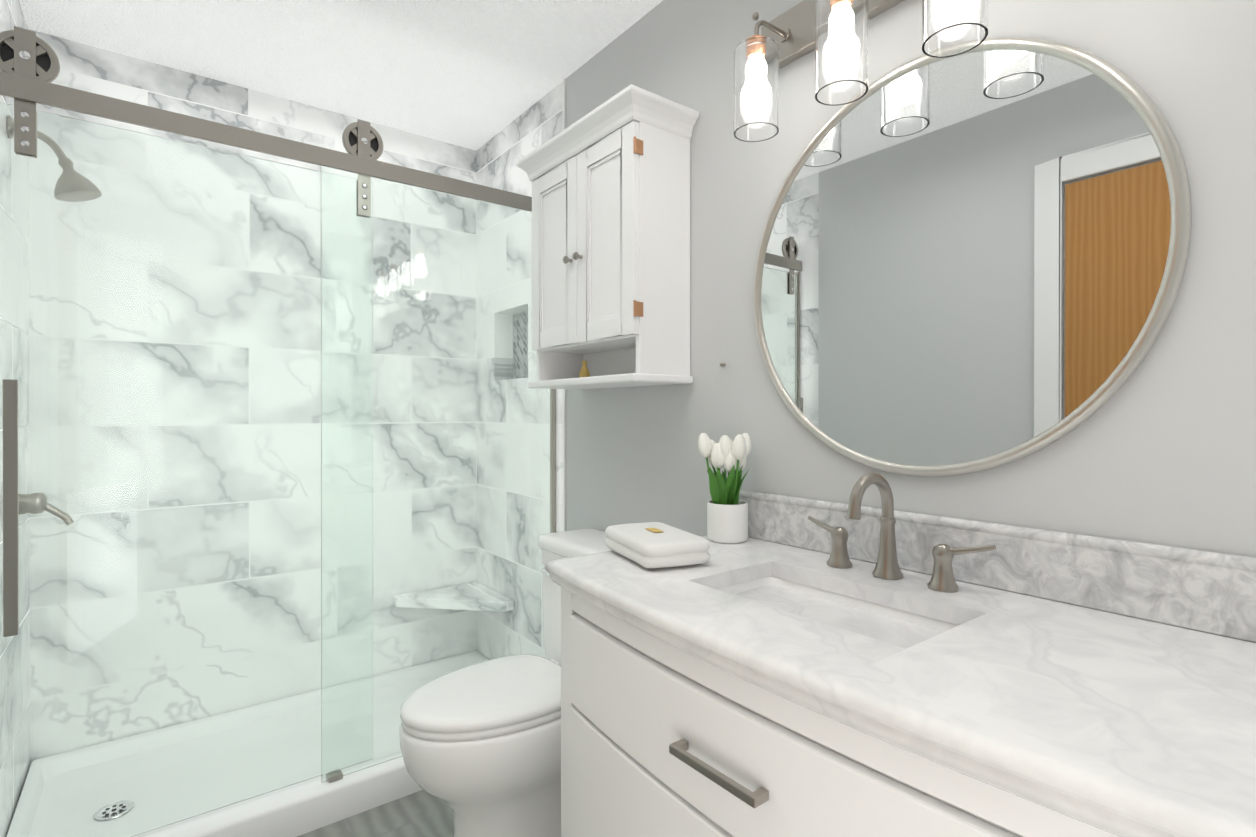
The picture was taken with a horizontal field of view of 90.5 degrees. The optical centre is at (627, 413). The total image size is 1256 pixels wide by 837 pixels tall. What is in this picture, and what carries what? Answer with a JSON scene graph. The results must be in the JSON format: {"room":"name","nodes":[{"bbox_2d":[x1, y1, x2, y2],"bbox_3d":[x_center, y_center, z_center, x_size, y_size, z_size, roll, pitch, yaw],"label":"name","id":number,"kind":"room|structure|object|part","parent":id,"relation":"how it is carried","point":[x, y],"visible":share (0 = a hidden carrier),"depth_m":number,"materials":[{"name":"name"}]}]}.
{"room":"bathroom","nodes":[
{"label":"bathroom","id":0,"kind":"room"},
{"bbox_2d":[0,0,27,104],"bbox_3d":[-1.669,-0.010,1.670,0.001,2.440,0.814,0,0,-37],"label":"wall tile","id":1,"kind":"structure","parent":0,"point":[11,14],"depth_m":1.74,"materials":[{"name":"stone"}]},
{"bbox_2d":[28,29,475,183],"bbox_3d":[-1.314,-0.012,2.456,1.520,2.440,0.001,0,0,-37],"label":"wall tile","id":2,"kind":"structure","parent":0,"point":[91,69],"depth_m":2.31,"materials":[{"name":"stone"}]},
{"bbox_2d":[19,0,662,149],"bbox_3d":[-0.324,-1.229,1.163,1.520,0.001,3.250,0,0,-37],"label":"ceiling","id":3,"kind":"structure","parent":0,"point":[474,74],"depth_m":2.08,"materials":[{"name":"white paint"}]},
{"bbox_2d":[297,790,453,836],"bbox_3d":[-0.325,1.211,1.170,1.520,0.001,3.250,0,0,-37],"label":"floor","id":4,"kind":"structure","parent":0,"point":[422,813],"depth_m":1.85,"materials":[{"name":"grey tile"}]},
{"bbox_2d":[0,26,555,836],"bbox_3d":[-1.082,0.146,2.154,1.516,2.124,0.758,0,0,-37],"label":"shower","id":5,"kind":"object","parent":4,"relation":"on","point":[276,480],"visible":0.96,"depth_m":1.75,"materials":[{"name":"glass"}]},
{"bbox_3d":[-1.421,0.216,1.433,0.025,0.590,0.011,0,0,-37],"label":"handle","id":6,"kind":"part","parent":5,"relation":"part of","materials":[{"name":"silver metal"}]},
{"bbox_3d":[-1.144,0.181,1.713,0.845,1.822,0.008,0,0,-37],"label":"glass door","id":7,"kind":"part","parent":5,"relation":"part of","materials":[{"name":"clear glass"}]},
{"bbox_3d":[-0.881,-0.770,1.890,1.514,0.053,0.011,0,0,-37],"label":"rail","id":8,"kind":"part","parent":5,"relation":"part of","materials":[{"name":"silver metal"}]},
{"bbox_2d":[399,528,611,836],"bbox_3d":[-0.281,0.799,1.763,0.711,0.821,0.444,0,0,-37],"label":"toilet","id":9,"kind":"object","parent":4,"relation":"on","point":[480,745],"visible":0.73,"depth_m":1.59,"materials":[{"name":"white ceramic"}]},
{"bbox_3d":[-0.289,1.000,1.757,0.691,0.419,0.380,0,0,-37],"label":"bowl","id":10,"kind":"part","parent":9,"relation":"part of","materials":[{"name":"white ceramic"}]},
{"bbox_3d":[-0.374,0.751,1.691,0.472,0.035,0.372,0,0,-37],"label":"lid","id":11,"kind":"part","parent":9,"relation":"part of","materials":[{"name":"white ceramic"}]},
{"bbox_3d":[-0.379,0.779,1.688,0.454,0.020,0.368,0,0,-37],"label":"seat","id":12,"kind":"part","parent":9,"relation":"part of","materials":[{"name":"white ceramic"}]},
{"bbox_3d":[-0.256,0.492,1.954,0.020,0.030,0.075,0,0,-37],"label":"lever","id":13,"kind":"part","parent":9,"relation":"part of","materials":[{"name":"silver metal"}]},
{"bbox_3d":[-0.084,0.611,1.914,0.202,0.355,0.424,0,0,-37],"label":"tank","id":14,"kind":"part","parent":9,"relation":"part of","materials":[{"name":"white ceramic"}]},
{"bbox_3d":[-0.084,0.411,1.913,0.216,0.045,0.444,0,0,-37],"label":"tank lid","id":15,"kind":"part","parent":9,"relation":"part of","materials":[{"name":"white ceramic"}]},
{"bbox_2d":[547,490,1255,836],"bbox_3d":[0.386,0.704,0.995,0.601,1.016,1.210,0,0,-37],"label":"bathroom vanity","id":16,"kind":"object","parent":4,"relation":"on","point":[774,674],"visible":0.9,"depth_m":0.86,"materials":[{"name":"white stone"}]},
{"bbox_3d":[0.193,0.843,0.847,0.056,0.495,1.046,0,0,-37],"label":"drawer","id":17,"kind":"part","parent":16,"relation":"part of","materials":[{"name":"white wood"}]},
{"bbox_2d":[605,522,709,567],"bbox_3d":[0.057,0.280,1.351,0.151,0.057,0.244,0,0,-23],"label":"towel","id":18,"kind":"object","parent":16,"relation":"on","point":[654,545],"visible":1,"depth_m":1.26,"materials":[{"name":"white fabric"}]},
{"bbox_2d":[698,433,750,543],"bbox_3d":[0.250,0.178,1.535,0.127,0.263,0.115,0,0,-37],"label":"tulip vase","id":19,"kind":"object","parent":16,"relation":"on","point":[727,515],"visible":1,"depth_m":1.50,"materials":[{"name":"white ceramic"}]},
{"bbox_3d":[0.244,0.263,1.529,0.099,0.093,0.099,0,0,-37],"label":"pot","id":20,"kind":"part","parent":19,"relation":"part of","materials":[{"name":"white ceramic"}]},
{"bbox_3d":[0.193,0.499,0.846,0.056,0.177,1.046,0,0,-37],"label":"drawer","id":21,"kind":"part","parent":16,"relation":"part of","materials":[{"name":"white wood"}]},
{"bbox_2d":[717,576,958,631],"bbox_3d":[0.337,0.409,1.070,0.264,0.134,0.448,0,0,-37],"label":"basin","id":22,"kind":"object","parent":16,"relation":"in","point":[840,607],"depth_m":1.15,"materials":[{"name":"white ceramic"}]},
{"bbox_3d":[0.201,0.786,0.853,0.055,0.852,1.170,0,0,-37],"label":"frame","id":23,"kind":"part","parent":16,"relation":"part of","materials":[{"name":"white wood"}]},
{"bbox_2d":[808,472,995,591],"bbox_3d":[0.458,0.210,1.163,0.154,0.202,0.377,0,0,-37],"label":"faucet","id":24,"kind":"object","parent":16,"relation":"on","point":[888,568],"visible":1,"depth_m":1.17,"materials":[{"name":"silver metal"}]},
{"bbox_3d":[0.416,0.265,1.299,0.050,0.090,0.108,0,0,-37],"label":"handle","id":25,"kind":"part","parent":24,"relation":"part of","materials":[{"name":"silver metal"}]},
{"bbox_3d":[0.458,0.210,1.163,0.154,0.202,0.055,0,0,-37],"label":"spout","id":26,"kind":"part","parent":24,"relation":"part of","materials":[{"name":"silver metal"}]},
{"bbox_3d":[0.579,0.266,1.086,0.050,0.090,0.108,0,0,-37],"label":"handle","id":27,"kind":"part","parent":24,"relation":"part of","materials":[{"name":"silver metal"}]},
{"bbox_2d":[739,497,1255,642],"bbox_3d":[0.617,0.261,1.171,0.018,0.100,1.202,0,0,-37],"label":"backsplash","id":28,"kind":"structure","parent":16,"relation":"on","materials":[{"name":"grey stone"}]},
{"bbox_2d":[476,81,562,531],"bbox_3d":[-0.436,-0.013,2.635,0.090,2.440,0.784,0,0,-37],"label":"wall tile","id":29,"kind":"structure","parent":0,"point":[502,152],"depth_m":2.53,"materials":[{"name":"stone"}]},
{"bbox_2d":[563,78,565,530],"bbox_3d":[-0.235,-0.011,2.292,0.006,2.439,0.012,0,0,-37],"label":"trim","id":30,"kind":"structure","parent":29,"relation":"attached to","point":[564,390],"depth_m":2.29,"materials":[{"name":"stone"}]},
{"bbox_2d":[566,0,1255,556],"bbox_3d":[0.517,-0.009,1.318,0.001,2.440,2.466,0,0,-37],"label":"wall","id":31,"kind":"structure","parent":0,"point":[1158,448],"depth_m":1.13,"materials":[{"name":"grey paint"}]},
{"bbox_2d":[516,84,698,388],"bbox_3d":[-0.087,-0.463,1.905,0.242,0.755,0.625,0,0,-37],"label":"upper cabinet","id":32,"kind":"object","parent":31,"relation":"attached to","point":[610,178],"visible":1,"depth_m":1.74,"materials":[{"name":"white wood"}]},
{"bbox_3d":[-0.229,-0.492,1.970,0.020,0.561,0.274,0,0,-37],"label":"door","id":33,"kind":"part","parent":32,"relation":"part of","materials":[{"name":"white wood"}]},
{"bbox_3d":[-0.181,-0.462,1.867,0.028,0.024,0.024,0,0,-37],"label":"knob","id":34,"kind":"part","parent":32,"relation":"part of","materials":[{"name":"silver metal"}]},
{"bbox_3d":[-0.148,-0.462,1.824,0.028,0.024,0.024,0,0,-37],"label":"knob","id":35,"kind":"part","parent":32,"relation":"part of","materials":[{"name":"silver metal"}]},
{"bbox_2d":[579,361,589,376],"bbox_3d":[-0.140,-0.140,2.001,0.036,0.060,0.036,0,0,-37],"label":"figurine","id":36,"kind":"object","parent":32,"relation":"in","point":[584,371],"visible":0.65,"depth_m":1.99,"materials":[{"name":"gold metal"}]},
{"bbox_3d":[-0.088,-0.808,1.903,0.240,0.066,0.625,0,0,-37],"label":"crown","id":37,"kind":"part","parent":32,"relation":"part of","materials":[{"name":"white wood"}]},
{"bbox_3d":[-0.061,-0.491,1.750,0.020,0.561,0.274,0,0,-37],"label":"door","id":38,"kind":"part","parent":32,"relation":"part of","materials":[{"name":"white wood"}]},
{"bbox_2d":[734,0,987,141],"bbox_3d":[0.518,-0.788,1.165,0.178,0.311,0.800,0,0,-37],"label":"sconce","id":39,"kind":"object","parent":31,"relation":"attached to","point":[833,34],"visible":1,"depth_m":1.25,"materials":[{"name":"clear glass"}]},
{"bbox_3d":[0.288,-0.727,1.400,0.100,0.188,0.100,0,0,-37],"label":"lamp shade","id":40,"kind":"part","parent":39,"relation":"part of","materials":[{"name":"clear glass"}]},
{"bbox_3d":[0.324,-0.872,1.427,0.110,0.065,0.030,0,0,-37],"label":"arm","id":41,"kind":"part","parent":39,"relation":"part of"},
{"bbox_3d":[0.421,-0.727,1.228,0.100,0.188,0.100,0,0,-37],"label":"lamp shade","id":42,"kind":"part","parent":39,"relation":"part of","materials":[{"name":"clear glass"}]},
{"bbox_3d":[0.553,-0.726,1.055,0.100,0.188,0.100,0,0,-37],"label":"lamp shade","id":43,"kind":"part","parent":39,"relation":"part of","materials":[{"name":"clear glass"}]},
{"bbox_2d":[753,37,1190,476],"bbox_3d":[0.567,-0.290,1.234,0.019,0.826,0.826,0,0,-37],"label":"mirror","id":44,"kind":"object","parent":31,"relation":"attached to","point":[973,260],"visible":1,"depth_m":1.15,"materials":[{"name":"white mirror"}]}
]}

